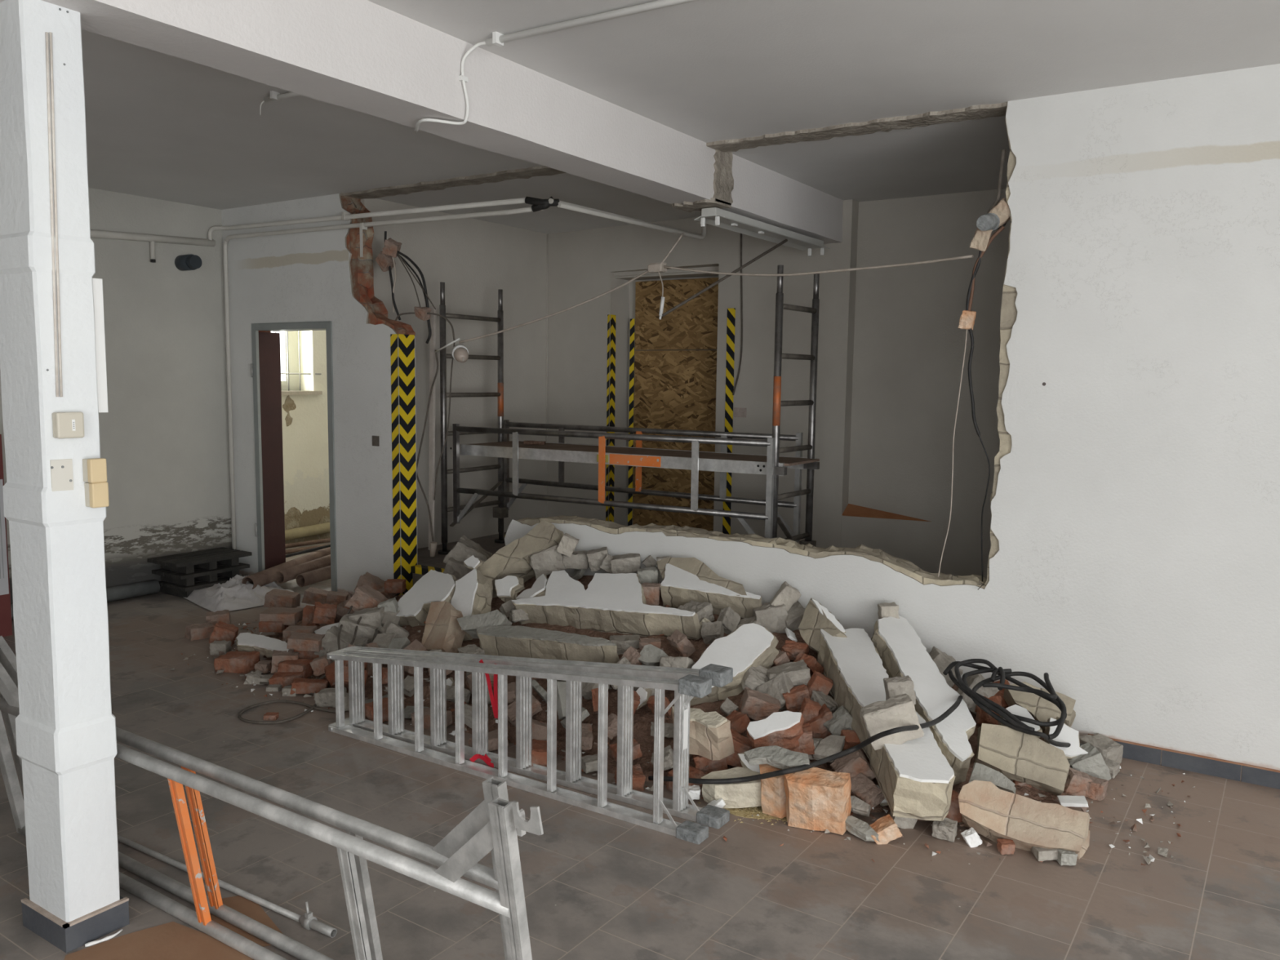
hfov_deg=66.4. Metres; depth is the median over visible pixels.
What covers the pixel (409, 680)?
lump
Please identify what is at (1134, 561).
wall
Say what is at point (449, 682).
flake
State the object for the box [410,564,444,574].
tape
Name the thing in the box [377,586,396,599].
fragment
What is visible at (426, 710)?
fragment
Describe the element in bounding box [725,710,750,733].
fragment
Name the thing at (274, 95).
conduit
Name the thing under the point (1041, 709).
chunk
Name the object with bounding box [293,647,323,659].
fragment
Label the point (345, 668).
fragment
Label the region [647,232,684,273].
ceiling box
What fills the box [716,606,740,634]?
lump
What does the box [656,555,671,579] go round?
lump
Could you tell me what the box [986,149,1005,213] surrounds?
cable
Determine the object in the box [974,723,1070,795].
chunk
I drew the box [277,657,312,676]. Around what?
fragment
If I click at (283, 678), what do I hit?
fragment
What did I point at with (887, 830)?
fragment
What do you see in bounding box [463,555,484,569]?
chunk
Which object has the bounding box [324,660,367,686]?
fragment
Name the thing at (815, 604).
chunk
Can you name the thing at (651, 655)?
piece
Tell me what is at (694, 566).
chunk
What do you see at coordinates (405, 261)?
cable
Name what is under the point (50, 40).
cable
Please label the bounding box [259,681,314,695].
fragment
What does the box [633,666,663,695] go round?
lump
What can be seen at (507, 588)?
chunk
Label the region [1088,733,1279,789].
baseboard
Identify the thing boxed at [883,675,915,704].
lump
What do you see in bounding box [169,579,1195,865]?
crumbs
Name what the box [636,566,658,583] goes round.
lump
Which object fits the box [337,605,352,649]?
cable
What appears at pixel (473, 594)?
chunk
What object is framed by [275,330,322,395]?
window
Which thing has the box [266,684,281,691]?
lump
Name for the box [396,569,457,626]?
chunk
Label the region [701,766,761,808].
block
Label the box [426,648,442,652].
lump
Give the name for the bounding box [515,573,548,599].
chunk
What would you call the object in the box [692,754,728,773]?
fragment
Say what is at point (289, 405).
bare render patch
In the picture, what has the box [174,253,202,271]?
spout
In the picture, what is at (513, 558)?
chunk
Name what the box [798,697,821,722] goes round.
fragment
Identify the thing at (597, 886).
floor
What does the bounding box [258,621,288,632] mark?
fragment
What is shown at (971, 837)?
lump
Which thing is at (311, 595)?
fragment
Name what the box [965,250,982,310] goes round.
hanging cable
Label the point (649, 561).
lump
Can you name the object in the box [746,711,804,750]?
chunk
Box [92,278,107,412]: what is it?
duct
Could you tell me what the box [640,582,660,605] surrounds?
fragment
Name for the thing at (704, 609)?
lump
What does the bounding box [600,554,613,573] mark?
lump
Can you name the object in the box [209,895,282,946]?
sheet
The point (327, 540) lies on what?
rod
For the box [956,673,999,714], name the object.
lump
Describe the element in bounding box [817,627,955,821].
chunk
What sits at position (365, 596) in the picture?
fragment
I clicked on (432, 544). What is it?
batten
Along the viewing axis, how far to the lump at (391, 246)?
6.51 m
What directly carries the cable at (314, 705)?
on the floor at (597, 886)
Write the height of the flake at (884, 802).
0.065 m
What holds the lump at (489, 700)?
on the rubble
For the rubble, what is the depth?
4.39 m
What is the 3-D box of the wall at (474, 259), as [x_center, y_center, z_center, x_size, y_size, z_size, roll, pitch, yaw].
[-1.371,-0.641,7.820,0.140,2.820,2.190,5,7,33]
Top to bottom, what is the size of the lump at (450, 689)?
0.111 m
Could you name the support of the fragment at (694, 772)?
on the rubble
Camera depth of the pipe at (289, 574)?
7.31 m
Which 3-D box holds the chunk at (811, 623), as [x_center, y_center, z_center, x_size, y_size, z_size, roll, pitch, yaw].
[0.882,0.721,4.641,0.215,0.273,0.319,-1,6,-20]
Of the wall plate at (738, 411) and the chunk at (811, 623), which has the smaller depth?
the chunk at (811, 623)
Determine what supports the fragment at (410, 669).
on the rubble
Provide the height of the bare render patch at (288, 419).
0.137 m
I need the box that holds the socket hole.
[372,435,379,446]
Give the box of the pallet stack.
[147,546,252,598]
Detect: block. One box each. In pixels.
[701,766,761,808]
[759,764,786,818]
[783,767,851,835]
[958,780,1089,859]
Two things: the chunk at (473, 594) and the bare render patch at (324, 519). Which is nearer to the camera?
the chunk at (473, 594)
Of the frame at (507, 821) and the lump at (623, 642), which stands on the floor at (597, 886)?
the frame at (507, 821)
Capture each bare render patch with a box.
[282,395,296,413]
[284,412,293,426]
[284,506,305,543]
[316,515,330,539]
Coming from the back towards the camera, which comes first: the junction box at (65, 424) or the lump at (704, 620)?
the lump at (704, 620)
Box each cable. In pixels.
[45,31,62,396]
[237,674,335,724]
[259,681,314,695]
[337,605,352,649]
[350,616,361,644]
[384,231,386,240]
[388,266,400,319]
[391,257,396,312]
[395,312,455,340]
[396,250,431,343]
[396,253,421,306]
[396,253,435,309]
[400,255,426,304]
[416,350,438,541]
[433,342,454,500]
[458,270,648,343]
[546,233,547,442]
[663,254,973,275]
[732,233,742,395]
[937,329,967,577]
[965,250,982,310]
[968,226,1004,311]
[968,328,990,582]
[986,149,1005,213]
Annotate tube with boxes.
[662,239,787,316]
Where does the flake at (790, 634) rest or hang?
on the rubble
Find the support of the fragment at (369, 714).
on the floor at (597, 886)
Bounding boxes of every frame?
[0,635,508,959]
[0,662,543,959]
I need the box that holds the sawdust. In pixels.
[697,802,786,825]
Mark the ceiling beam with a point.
(365, 56)
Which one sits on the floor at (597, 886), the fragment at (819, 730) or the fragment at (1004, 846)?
the fragment at (1004, 846)
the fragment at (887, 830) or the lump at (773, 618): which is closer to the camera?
the fragment at (887, 830)
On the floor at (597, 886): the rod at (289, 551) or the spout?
the rod at (289, 551)
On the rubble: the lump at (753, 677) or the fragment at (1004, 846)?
the lump at (753, 677)
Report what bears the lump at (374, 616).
on the lump at (364, 630)
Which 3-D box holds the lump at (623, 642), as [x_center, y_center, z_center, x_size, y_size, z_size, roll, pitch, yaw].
[-0.073,0.824,4.835,0.158,0.098,0.132,1,6,0]
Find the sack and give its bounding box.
[182,573,293,612]
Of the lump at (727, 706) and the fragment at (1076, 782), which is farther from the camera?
the lump at (727, 706)
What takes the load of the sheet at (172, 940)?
on the floor at (597, 886)
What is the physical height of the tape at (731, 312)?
1.825 m
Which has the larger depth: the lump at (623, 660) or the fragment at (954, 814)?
the lump at (623, 660)
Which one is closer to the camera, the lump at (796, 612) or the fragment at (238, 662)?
the lump at (796, 612)
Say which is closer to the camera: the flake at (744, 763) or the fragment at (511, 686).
the flake at (744, 763)
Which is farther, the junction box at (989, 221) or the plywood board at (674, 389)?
the plywood board at (674, 389)
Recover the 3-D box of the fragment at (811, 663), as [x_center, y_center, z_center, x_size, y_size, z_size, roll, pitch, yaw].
[0.777,0.857,4.497,0.110,0.115,0.103,-3,7,-35]
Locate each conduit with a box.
[259,90,301,115]
[413,0,697,133]
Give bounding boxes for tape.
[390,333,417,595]
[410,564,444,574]
[605,314,615,522]
[627,318,634,525]
[722,307,735,534]
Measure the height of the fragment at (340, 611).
0.155 m
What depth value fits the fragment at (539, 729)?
4.15 m
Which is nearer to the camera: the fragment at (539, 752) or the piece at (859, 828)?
the piece at (859, 828)
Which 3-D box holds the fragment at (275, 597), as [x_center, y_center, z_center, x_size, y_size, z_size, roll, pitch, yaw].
[-2.415,0.811,6.605,0.203,0.122,0.161,1,6,1]
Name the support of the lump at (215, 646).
on the floor at (597, 886)
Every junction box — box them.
[52,412,84,438]
[976,213,1006,231]
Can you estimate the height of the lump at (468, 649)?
0.100 m
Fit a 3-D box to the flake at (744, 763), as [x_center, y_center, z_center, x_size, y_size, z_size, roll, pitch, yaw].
[0.430,1.074,3.731,0.156,0.078,0.080,5,7,33]
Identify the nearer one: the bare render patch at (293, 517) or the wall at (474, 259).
the wall at (474, 259)
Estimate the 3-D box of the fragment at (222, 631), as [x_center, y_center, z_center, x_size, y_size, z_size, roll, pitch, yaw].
[-2.450,0.914,5.764,0.158,0.154,0.108,0,6,-7]
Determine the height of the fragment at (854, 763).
0.160 m
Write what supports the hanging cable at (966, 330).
hanging from the lump at (966, 321)
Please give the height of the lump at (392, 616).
0.136 m
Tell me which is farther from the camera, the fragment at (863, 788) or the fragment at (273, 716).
the fragment at (273, 716)
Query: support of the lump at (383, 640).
on the rubble
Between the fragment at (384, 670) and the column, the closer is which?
the column
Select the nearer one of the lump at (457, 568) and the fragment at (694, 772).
the fragment at (694, 772)
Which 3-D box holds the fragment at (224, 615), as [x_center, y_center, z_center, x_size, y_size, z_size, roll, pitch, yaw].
[-2.654,0.893,6.160,0.146,0.134,0.120,-2,6,-21]
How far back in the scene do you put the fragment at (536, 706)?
4.36 m
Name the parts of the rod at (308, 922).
clamp knob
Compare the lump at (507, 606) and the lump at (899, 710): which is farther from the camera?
the lump at (507, 606)
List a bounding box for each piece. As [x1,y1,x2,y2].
[637,644,668,666]
[743,745,809,769]
[813,734,844,763]
[844,815,879,841]
[850,795,871,817]
[968,762,1015,793]
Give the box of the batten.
[428,306,437,556]
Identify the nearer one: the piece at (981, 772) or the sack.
the piece at (981, 772)
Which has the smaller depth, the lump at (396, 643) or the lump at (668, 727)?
the lump at (668, 727)
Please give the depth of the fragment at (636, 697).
4.21 m
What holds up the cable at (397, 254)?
hanging from the lump at (391, 246)
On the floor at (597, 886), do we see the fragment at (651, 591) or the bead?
the bead
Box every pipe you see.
[10,579,159,619]
[90,229,215,262]
[208,196,702,239]
[222,196,706,549]
[241,546,330,589]
[275,554,330,583]
[284,522,329,541]
[296,565,331,586]
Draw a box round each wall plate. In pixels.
[49,458,73,491]
[733,407,746,417]
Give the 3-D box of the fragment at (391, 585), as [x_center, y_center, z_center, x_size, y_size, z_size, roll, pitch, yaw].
[-1.581,0.685,6.309,0.125,0.078,0.104,1,6,0]
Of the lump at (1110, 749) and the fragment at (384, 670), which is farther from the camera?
the fragment at (384, 670)
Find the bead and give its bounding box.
[84,928,122,946]
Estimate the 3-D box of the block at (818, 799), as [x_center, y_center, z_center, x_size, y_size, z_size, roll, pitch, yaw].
[0.634,1.144,3.504,0.232,0.210,0.150,3,7,24]
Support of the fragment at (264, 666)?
on the floor at (597, 886)
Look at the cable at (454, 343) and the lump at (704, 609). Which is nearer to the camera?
the lump at (704, 609)
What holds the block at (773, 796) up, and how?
on the floor at (597, 886)
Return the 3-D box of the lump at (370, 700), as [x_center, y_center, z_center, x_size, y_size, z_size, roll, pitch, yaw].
[-1.258,1.071,4.705,0.130,0.038,0.088,-4,7,-36]
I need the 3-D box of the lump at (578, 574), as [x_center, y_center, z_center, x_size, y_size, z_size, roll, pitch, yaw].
[-0.347,0.522,5.631,0.084,0.118,0.127,3,6,23]
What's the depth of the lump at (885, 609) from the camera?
4.62 m
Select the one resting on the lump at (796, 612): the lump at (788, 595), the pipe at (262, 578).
the lump at (788, 595)
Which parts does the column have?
skirting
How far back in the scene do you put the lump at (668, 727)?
4.08 m
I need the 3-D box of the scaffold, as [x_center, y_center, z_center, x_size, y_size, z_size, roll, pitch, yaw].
[-0.159,-0.372,6.631,2.717,1.962,0.798,5,7,33]
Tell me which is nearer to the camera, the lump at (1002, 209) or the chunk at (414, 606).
the lump at (1002, 209)
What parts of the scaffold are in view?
post, post, post, post, rail, rail, post, post, post, post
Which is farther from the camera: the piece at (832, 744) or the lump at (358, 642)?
the lump at (358, 642)
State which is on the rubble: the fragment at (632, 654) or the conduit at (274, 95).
the fragment at (632, 654)
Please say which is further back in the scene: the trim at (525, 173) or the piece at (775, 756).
the trim at (525, 173)
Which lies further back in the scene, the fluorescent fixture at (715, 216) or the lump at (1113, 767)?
the fluorescent fixture at (715, 216)
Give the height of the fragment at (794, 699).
0.116 m
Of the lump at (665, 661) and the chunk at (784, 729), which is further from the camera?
the lump at (665, 661)
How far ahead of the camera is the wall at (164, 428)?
7.05 m
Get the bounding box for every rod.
[117,834,337,937]
[284,537,330,548]
[285,543,330,554]
[285,544,330,557]
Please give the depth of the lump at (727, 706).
4.16 m
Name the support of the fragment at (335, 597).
on the fragment
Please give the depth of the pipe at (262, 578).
7.16 m
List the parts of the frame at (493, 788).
post, post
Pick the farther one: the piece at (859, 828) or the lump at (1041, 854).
the piece at (859, 828)
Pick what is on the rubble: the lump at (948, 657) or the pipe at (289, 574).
the lump at (948, 657)
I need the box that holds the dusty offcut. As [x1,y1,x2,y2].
[523,440,546,444]
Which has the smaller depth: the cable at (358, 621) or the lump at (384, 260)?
the cable at (358, 621)
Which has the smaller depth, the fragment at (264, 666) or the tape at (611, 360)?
the fragment at (264, 666)
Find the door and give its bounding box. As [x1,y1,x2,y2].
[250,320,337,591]
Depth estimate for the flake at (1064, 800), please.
3.66 m
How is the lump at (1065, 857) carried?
on the floor at (597, 886)
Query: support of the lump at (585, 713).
on the rubble
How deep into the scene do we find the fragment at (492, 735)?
4.19 m
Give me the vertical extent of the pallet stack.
0.265 m
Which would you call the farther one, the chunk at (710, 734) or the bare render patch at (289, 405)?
the bare render patch at (289, 405)
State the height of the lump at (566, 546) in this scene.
0.132 m
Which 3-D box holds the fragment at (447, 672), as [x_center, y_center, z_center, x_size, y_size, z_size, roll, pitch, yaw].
[-0.977,0.926,4.822,0.126,0.119,0.105,1,6,0]
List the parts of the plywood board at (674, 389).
frame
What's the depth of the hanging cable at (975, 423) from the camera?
4.48 m
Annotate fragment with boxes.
[185,622,214,640]
[205,609,231,625]
[208,621,238,646]
[213,650,260,673]
[253,659,271,673]
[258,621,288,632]
[259,607,303,625]
[262,588,300,608]
[262,711,279,720]
[268,668,307,687]
[271,648,298,673]
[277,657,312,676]
[282,625,317,641]
[287,631,324,652]
[289,677,328,694]
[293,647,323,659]
[301,586,328,604]
[302,604,319,627]
[309,654,333,675]
[311,601,337,624]
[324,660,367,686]
[326,591,349,604]
[330,603,354,623]
[337,599,349,606]
[343,666,368,690]
[344,582,388,610]
[345,591,352,599]
[354,572,385,591]
[364,642,382,675]
[364,697,388,722]
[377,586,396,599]
[382,667,404,684]
[384,578,406,593]
[402,639,427,672]
[404,666,423,674]
[410,707,452,730]
[427,667,453,675]
[466,673,497,693]
[468,729,509,751]
[497,682,515,703]
[507,694,542,727]
[531,738,558,766]
[532,719,546,740]
[581,723,593,750]
[591,688,608,715]
[607,713,617,740]
[608,738,642,761]
[614,764,645,791]
[616,690,639,715]
[621,646,641,665]
[639,637,661,651]
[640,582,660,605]
[646,695,671,715]
[666,629,695,657]
[666,765,706,791]
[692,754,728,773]
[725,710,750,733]
[726,728,752,767]
[739,687,781,720]
[772,649,790,666]
[782,639,808,660]
[782,684,810,711]
[791,722,814,754]
[793,652,823,677]
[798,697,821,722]
[805,703,832,738]
[807,670,833,697]
[830,749,875,779]
[840,729,869,760]
[850,772,884,809]
[869,813,902,844]
[933,790,962,822]
[974,695,1001,712]
[975,704,999,724]
[994,679,1009,708]
[996,838,1015,854]
[1013,780,1031,787]
[1063,767,1093,795]
[1084,774,1107,800]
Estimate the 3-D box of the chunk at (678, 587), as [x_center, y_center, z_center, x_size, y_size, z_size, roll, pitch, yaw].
[0.363,0.586,5.091,0.605,0.243,0.244,5,7,33]
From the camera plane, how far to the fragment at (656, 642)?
4.71 m
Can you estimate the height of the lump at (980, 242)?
0.119 m
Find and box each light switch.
[82,457,106,483]
[84,481,109,507]
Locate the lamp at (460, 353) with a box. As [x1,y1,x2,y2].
[435,337,468,362]
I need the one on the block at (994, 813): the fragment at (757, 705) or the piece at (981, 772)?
the piece at (981, 772)
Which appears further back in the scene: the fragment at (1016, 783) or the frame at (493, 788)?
the fragment at (1016, 783)
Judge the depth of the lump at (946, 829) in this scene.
3.43 m
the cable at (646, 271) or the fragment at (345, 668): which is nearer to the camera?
the fragment at (345, 668)
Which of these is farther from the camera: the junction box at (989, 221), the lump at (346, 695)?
the lump at (346, 695)
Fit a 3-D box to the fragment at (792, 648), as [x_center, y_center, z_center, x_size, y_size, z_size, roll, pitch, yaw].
[0.730,0.805,4.606,0.115,0.087,0.113,4,7,28]
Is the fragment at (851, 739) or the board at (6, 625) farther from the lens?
the board at (6, 625)
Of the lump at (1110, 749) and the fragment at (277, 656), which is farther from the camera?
the fragment at (277, 656)
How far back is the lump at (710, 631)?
4.75 m
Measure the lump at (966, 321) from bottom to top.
0.089 m
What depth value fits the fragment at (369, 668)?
5.00 m
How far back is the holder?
5.76 m
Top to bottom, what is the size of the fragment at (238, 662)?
0.102 m
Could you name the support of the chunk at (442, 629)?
on the rubble
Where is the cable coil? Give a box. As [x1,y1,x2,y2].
[648,658,1084,784]
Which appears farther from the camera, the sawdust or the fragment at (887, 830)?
the sawdust
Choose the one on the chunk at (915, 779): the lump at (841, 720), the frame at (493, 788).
the lump at (841, 720)
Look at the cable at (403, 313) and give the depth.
6.47 m
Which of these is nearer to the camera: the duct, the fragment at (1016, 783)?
the duct
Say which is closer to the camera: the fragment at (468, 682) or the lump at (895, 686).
the lump at (895, 686)
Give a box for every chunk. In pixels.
[236,632,293,657]
[314,622,338,634]
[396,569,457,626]
[422,600,465,653]
[451,568,493,640]
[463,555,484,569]
[475,625,619,663]
[477,520,564,598]
[494,575,524,602]
[511,569,701,639]
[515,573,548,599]
[656,557,746,595]
[660,563,761,618]
[671,706,734,760]
[689,622,779,706]
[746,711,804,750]
[798,597,847,653]
[808,599,845,632]
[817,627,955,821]
[871,615,976,785]
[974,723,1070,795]
[1000,704,1042,737]
[1003,681,1075,733]
[1044,717,1088,759]
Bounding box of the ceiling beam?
[0,0,843,244]
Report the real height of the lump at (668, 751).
0.086 m
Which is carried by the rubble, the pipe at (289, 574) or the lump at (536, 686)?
the lump at (536, 686)
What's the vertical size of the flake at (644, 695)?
0.104 m
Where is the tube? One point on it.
(709, 286)
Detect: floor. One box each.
[0,542,1279,959]
[412,532,506,585]
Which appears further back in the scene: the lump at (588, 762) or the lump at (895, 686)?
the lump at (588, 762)
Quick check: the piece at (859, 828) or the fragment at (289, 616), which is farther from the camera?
the fragment at (289, 616)
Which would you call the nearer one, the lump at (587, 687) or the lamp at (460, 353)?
the lump at (587, 687)
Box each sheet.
[64,921,253,959]
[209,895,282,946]
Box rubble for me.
[262,573,1074,821]
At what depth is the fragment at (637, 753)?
3.98 m
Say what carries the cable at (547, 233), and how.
attached to the wall at (474, 259)
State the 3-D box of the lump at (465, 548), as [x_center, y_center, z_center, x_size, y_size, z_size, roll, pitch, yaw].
[-1.085,0.497,6.240,0.295,0.263,0.216,1,6,4]
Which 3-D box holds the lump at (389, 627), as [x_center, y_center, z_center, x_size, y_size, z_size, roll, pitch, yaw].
[-1.327,0.822,5.286,0.143,0.132,0.114,-2,7,-27]
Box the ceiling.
[81,0,1279,234]
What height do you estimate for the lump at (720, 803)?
0.064 m
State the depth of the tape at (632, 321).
8.22 m
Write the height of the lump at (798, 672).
0.149 m
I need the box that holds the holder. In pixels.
[657,271,664,319]
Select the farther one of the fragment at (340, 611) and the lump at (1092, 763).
the fragment at (340, 611)
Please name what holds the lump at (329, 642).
on the rubble
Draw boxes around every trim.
[339,165,566,199]
[671,149,733,212]
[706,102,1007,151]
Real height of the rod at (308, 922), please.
0.075 m
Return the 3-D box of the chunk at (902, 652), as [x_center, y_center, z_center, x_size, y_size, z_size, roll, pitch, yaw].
[1.202,0.899,4.175,0.245,0.414,1.081,0,6,-7]
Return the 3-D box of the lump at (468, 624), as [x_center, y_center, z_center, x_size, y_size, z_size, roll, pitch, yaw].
[-0.805,0.740,5.026,0.283,0.169,0.139,2,6,14]
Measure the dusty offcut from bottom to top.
0.028 m
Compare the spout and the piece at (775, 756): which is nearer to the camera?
the piece at (775, 756)
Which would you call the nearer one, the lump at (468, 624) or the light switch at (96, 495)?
the light switch at (96, 495)
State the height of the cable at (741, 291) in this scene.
1.187 m
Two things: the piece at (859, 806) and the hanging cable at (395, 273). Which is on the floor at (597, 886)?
the piece at (859, 806)
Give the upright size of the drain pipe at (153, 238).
0.215 m
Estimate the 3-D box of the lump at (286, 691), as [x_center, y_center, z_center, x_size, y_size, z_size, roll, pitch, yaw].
[-1.750,1.061,4.900,0.073,0.055,0.059,1,6,0]
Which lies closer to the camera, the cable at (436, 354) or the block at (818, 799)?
the block at (818, 799)
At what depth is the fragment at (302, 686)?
4.90 m
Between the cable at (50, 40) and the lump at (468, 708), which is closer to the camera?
the cable at (50, 40)
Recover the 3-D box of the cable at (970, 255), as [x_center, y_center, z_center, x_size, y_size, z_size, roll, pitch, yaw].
[0.857,-1.133,5.131,1.898,0.104,0.105,6,8,43]
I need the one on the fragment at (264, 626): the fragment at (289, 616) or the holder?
the fragment at (289, 616)
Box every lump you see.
[208,640,231,655]
[243,671,263,684]
[258,674,273,684]
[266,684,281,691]
[281,685,297,696]
[314,626,354,662]
[314,687,346,707]
[337,613,379,643]
[343,692,349,711]
[348,606,384,630]
[353,636,370,647]
[364,694,387,703]
[372,632,397,648]
[375,250,395,271]
[377,597,398,612]
[379,610,399,633]
[379,619,408,638]
[382,237,402,257]
[387,637,410,649]
[404,675,413,697]
[404,706,428,718]
[413,306,431,320]
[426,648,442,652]
[442,557,472,580]
[443,534,493,568]
[445,684,471,703]
[457,609,511,638]
[457,644,484,654]
[464,703,471,728]
[466,653,479,678]
[488,690,493,704]
[499,599,515,619]
[506,608,528,622]
[529,545,565,579]
[532,679,546,702]
[555,533,579,557]
[556,680,565,719]
[560,706,590,728]
[561,551,588,568]
[571,568,586,580]
[581,754,597,773]
[582,682,609,699]
[586,546,608,571]
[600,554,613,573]
[609,635,639,654]
[610,553,640,573]
[610,657,631,690]
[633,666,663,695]
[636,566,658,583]
[641,555,657,567]
[650,721,673,737]
[650,745,673,770]
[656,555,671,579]
[659,656,695,679]
[677,600,714,622]
[688,784,700,799]
[699,617,711,631]
[700,621,724,644]
[707,797,725,808]
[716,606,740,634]
[720,697,738,716]
[737,616,760,627]
[741,665,769,690]
[752,602,790,633]
[755,671,793,710]
[766,658,810,686]
[769,581,801,612]
[785,600,805,631]
[808,737,822,759]
[810,690,838,714]
[822,705,853,735]
[859,693,924,750]
[877,601,899,618]
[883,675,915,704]
[889,811,917,828]
[928,646,963,688]
[931,817,957,842]
[935,647,955,662]
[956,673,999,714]
[958,310,976,329]
[960,826,982,847]
[968,226,992,251]
[988,197,1010,227]
[1031,846,1057,861]
[1056,848,1077,866]
[1067,742,1111,780]
[1079,733,1123,764]
[1103,757,1119,778]
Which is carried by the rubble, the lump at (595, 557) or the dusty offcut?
the lump at (595, 557)
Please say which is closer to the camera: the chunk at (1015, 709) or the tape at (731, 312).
the chunk at (1015, 709)
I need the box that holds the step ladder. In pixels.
[326,646,733,844]
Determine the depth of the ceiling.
4.12 m
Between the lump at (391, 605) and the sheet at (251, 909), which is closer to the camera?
the sheet at (251, 909)
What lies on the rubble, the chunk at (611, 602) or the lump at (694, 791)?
the chunk at (611, 602)
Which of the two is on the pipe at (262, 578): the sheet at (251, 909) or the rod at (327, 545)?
the rod at (327, 545)
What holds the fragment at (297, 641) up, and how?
on the fragment at (308, 655)
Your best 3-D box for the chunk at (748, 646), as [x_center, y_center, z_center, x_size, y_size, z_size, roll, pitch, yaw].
[0.393,0.862,4.388,0.305,0.371,0.527,5,7,33]
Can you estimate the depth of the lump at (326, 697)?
4.72 m
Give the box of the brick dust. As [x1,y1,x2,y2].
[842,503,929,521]
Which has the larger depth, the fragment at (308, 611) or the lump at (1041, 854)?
the fragment at (308, 611)
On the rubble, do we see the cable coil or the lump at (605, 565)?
the cable coil
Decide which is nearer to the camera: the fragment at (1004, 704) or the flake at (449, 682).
the fragment at (1004, 704)
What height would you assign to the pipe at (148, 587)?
0.097 m
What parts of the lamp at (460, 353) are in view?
stem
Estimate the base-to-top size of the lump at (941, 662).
0.210 m
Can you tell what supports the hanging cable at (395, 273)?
hanging from the lump at (391, 246)
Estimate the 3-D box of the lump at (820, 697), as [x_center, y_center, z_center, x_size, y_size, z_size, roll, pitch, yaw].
[0.788,0.966,4.182,0.108,0.128,0.121,-3,7,-33]
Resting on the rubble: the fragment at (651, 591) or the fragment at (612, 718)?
the fragment at (612, 718)
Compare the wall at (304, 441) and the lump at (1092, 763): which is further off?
the wall at (304, 441)
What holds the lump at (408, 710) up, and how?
on the floor at (597, 886)
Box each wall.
[0,187,231,604]
[221,63,1279,781]
[281,330,329,541]
[360,198,546,548]
[546,188,1010,577]
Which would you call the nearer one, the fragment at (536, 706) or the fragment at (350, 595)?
the fragment at (536, 706)
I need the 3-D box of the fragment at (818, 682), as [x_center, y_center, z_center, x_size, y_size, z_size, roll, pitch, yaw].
[0.772,0.910,4.254,0.130,0.149,0.075,1,6,2]
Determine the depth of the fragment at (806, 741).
3.83 m
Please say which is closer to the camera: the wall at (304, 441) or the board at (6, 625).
the board at (6, 625)
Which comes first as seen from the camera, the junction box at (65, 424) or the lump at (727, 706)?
the junction box at (65, 424)
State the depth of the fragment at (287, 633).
5.44 m
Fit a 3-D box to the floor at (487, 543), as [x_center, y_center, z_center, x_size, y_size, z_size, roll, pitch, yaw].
[1.106,0.866,6.299,6.100,0.400,2.241,5,7,33]
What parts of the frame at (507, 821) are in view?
post, post, hook plate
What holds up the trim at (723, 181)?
attached to the wall at (1134, 561)
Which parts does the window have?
frame, sill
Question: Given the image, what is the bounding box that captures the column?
[0,0,129,953]
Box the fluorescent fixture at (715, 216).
[693,207,829,256]
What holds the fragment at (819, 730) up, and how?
on the rubble
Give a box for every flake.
[445,677,454,685]
[635,687,652,710]
[737,752,759,773]
[785,627,797,642]
[876,784,888,806]
[1057,795,1088,807]
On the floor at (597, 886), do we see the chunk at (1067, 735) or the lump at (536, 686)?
the chunk at (1067, 735)
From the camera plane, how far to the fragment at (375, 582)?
6.45 m
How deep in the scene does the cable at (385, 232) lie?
6.57 m
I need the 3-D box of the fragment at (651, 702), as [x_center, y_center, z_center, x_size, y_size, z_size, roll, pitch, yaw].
[0.088,0.982,4.257,0.095,0.098,0.086,5,8,38]
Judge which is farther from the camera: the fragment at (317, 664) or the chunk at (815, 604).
the fragment at (317, 664)
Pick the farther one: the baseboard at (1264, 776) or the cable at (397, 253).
the cable at (397, 253)
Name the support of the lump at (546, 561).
on the rubble
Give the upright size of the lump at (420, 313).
0.095 m
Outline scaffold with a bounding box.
[437,265,819,554]
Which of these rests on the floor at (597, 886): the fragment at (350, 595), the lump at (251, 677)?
the lump at (251, 677)
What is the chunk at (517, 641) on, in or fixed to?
on the rubble
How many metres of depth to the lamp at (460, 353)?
6.39 m
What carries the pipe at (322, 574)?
on the floor at (597, 886)
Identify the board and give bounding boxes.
[0,434,12,636]
[613,266,718,530]
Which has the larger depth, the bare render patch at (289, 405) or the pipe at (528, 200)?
the bare render patch at (289, 405)
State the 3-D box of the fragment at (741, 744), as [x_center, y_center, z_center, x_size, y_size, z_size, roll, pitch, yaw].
[0.391,1.084,3.927,0.190,0.160,0.137,1,6,2]
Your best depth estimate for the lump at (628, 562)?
5.43 m
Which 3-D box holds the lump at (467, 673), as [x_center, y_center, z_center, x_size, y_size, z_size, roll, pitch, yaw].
[-0.782,0.918,4.768,0.122,0.129,0.126,3,6,17]
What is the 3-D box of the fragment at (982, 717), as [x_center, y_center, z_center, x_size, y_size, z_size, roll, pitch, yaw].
[1.484,1.002,4.176,0.089,0.122,0.118,-2,7,-25]
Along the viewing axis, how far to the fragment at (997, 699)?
4.23 m

